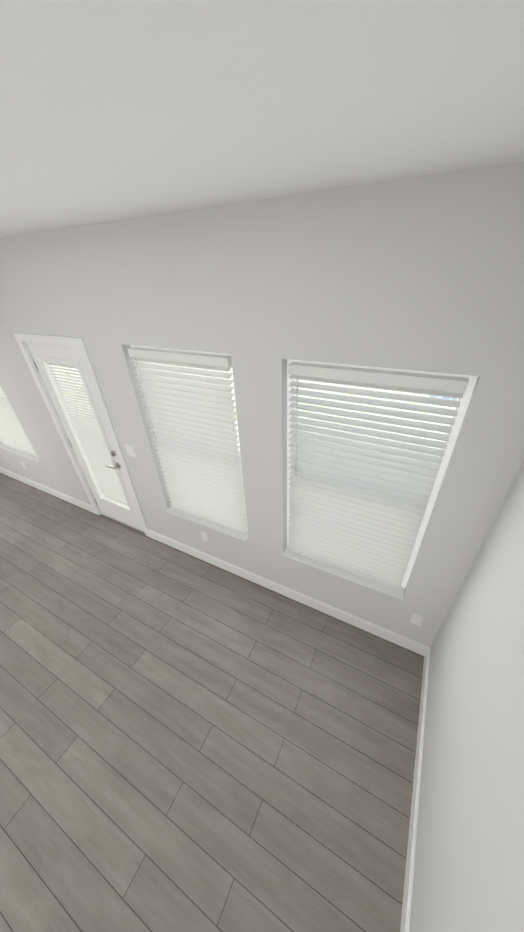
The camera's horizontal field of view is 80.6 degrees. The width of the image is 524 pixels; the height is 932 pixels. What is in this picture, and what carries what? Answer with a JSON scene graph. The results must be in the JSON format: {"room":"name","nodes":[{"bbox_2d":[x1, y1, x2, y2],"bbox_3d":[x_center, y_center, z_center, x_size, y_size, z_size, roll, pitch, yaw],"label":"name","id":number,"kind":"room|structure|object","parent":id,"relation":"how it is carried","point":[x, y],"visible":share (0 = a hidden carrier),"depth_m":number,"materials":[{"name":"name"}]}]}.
{"room":"empty living room","nodes":[
{"label":"empty living room","id":0,"kind":"room"},
{"bbox_2d":[0,473,423,931],"bbox_3d":[-4.388,2.726,0.975,8.870,0.120,9.150,14,37,24],"label":"floor","id":1,"kind":"structure","parent":0,"point":[189,743],"depth_m":1.97,"materials":[{"name":"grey wood"}]},
{"bbox_2d":[0,161,523,647],"bbox_3d":[-2.430,-0.700,3.326,8.870,2.930,0.150,14,37,24],"label":"wall","id":2,"kind":"structure","parent":0,"point":[422,273],"depth_m":1.62,"materials":[{"name":"white paint"}]},
{"bbox_2d":[0,385,37,456],"bbox_3d":[-3.232,-0.822,3.702,0.862,1.450,0.066,14,37,24],"label":"window blind","id":3,"kind":"object","parent":2,"relation":"attached to","point":[13,434],"visible":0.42,"depth_m":3.86,"materials":[{"name":"white plastic"}]},
{"bbox_2d":[0,444,39,461],"bbox_3d":[-3.219,-0.831,3.724,0.930,1.520,0.172,14,37,24],"label":"window","id":4,"kind":"structure","parent":2,"relation":"in","point":[19,452],"depth_m":4.08,"materials":[{"name":"white plastic"}]},
{"bbox_2d":[13,332,149,536],"bbox_3d":[-1.701,-0.213,3.163,0.934,2.132,0.200,14,37,24],"label":"door","id":5,"kind":"structure","parent":2,"relation":"attached to","point":[38,350],"depth_m":3.01,"materials":[{"name":"white wood"}]},
{"bbox_2d":[124,444,136,457],"bbox_3d":[-1.197,-0.137,2.818,0.115,0.116,0.009,14,37,24],"label":"switch plate","id":6,"kind":"object","parent":2,"relation":"attached to","point":[130,450],"depth_m":2.81,"materials":[{"name":"white plastic"}]},
{"bbox_2d":[130,345,248,541],"bbox_3d":[-0.526,-0.142,2.481,0.920,1.560,0.172,14,37,24],"label":"window","id":7,"kind":"structure","parent":2,"relation":"in","point":[220,528],"depth_m":2.75,"materials":[{"name":"white plastic"}]},
{"bbox_2d":[128,347,247,533],"bbox_3d":[-0.539,-0.132,2.459,0.852,1.490,0.066,14,37,24],"label":"window blind","id":8,"kind":"object","parent":7,"relation":"attached to","point":[193,425],"visible":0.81,"depth_m":2.35,"materials":[{"name":"white plastic"}]},
{"bbox_2d":[201,531,208,541],"bbox_3d":[-0.552,0.676,2.970,0.072,0.116,0.008,14,37,24],"label":"electrical outlet","id":9,"kind":"object","parent":2,"relation":"attached to","point":[204,535],"depth_m":2.97,"materials":[{"name":"white plastic"}]},
{"bbox_2d":[0,467,429,931],"bbox_3d":[-4.393,2.626,0.909,8.270,0.120,8.550,14,37,24],"label":"baseboard","id":10,"kind":"structure","parent":2,"relation":"attached to","point":[390,636],"depth_m":2.46,"materials":[{"name":"white wood"}]},
{"bbox_2d":[283,359,477,599],"bbox_3d":[0.579,0.138,1.968,0.920,1.560,0.172,14,37,24],"label":"window","id":11,"kind":"structure","parent":2,"relation":"in","point":[456,427],"depth_m":1.86,"materials":[{"name":"white plastic"}]},
{"bbox_2d":[288,362,468,590],"bbox_3d":[0.566,0.147,1.946,0.852,1.490,0.066,14,37,24],"label":"window blind","id":12,"kind":"object","parent":11,"relation":"attached to","point":[357,507],"visible":1,"depth_m":1.82,"materials":[{"name":"white plastic"}]},
{"bbox_2d":[409,613,423,625],"bbox_3d":[1.102,1.095,2.203,0.072,0.116,0.008,14,37,24],"label":"electrical outlet","id":13,"kind":"object","parent":2,"relation":"attached to","point":[416,619],"depth_m":2.20,"materials":[{"name":"white plastic"}]},
{"bbox_2d":[0,0,523,237],"bbox_3d":[-2.607,0.792,-1.508,4.550,0.120,9.150,14,37,24],"label":"ceiling","id":14,"kind":"structure","parent":0,"point":[114,110],"depth_m":0.52,"materials":[{"name":"white paint"}]},
{"bbox_2d":[410,462,523,931],"bbox_3d":[-0.800,2.514,-1.673,0.150,2.930,8.850,14,37,24],"label":"wall","id":15,"kind":"structure","parent":0,"point":[469,867],"depth_m":1.18,"materials":[{"name":"white paint"}]},
{"label":"outside","id":16,"kind":"structure","parent":0,"visible":0},
{"bbox_2d":[52,362,456,459],"bbox_3d":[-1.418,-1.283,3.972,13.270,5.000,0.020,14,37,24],"label":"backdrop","id":17,"kind":"structure","parent":16,"point":[390,391],"depth_m":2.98,"materials":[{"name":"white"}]}
]}

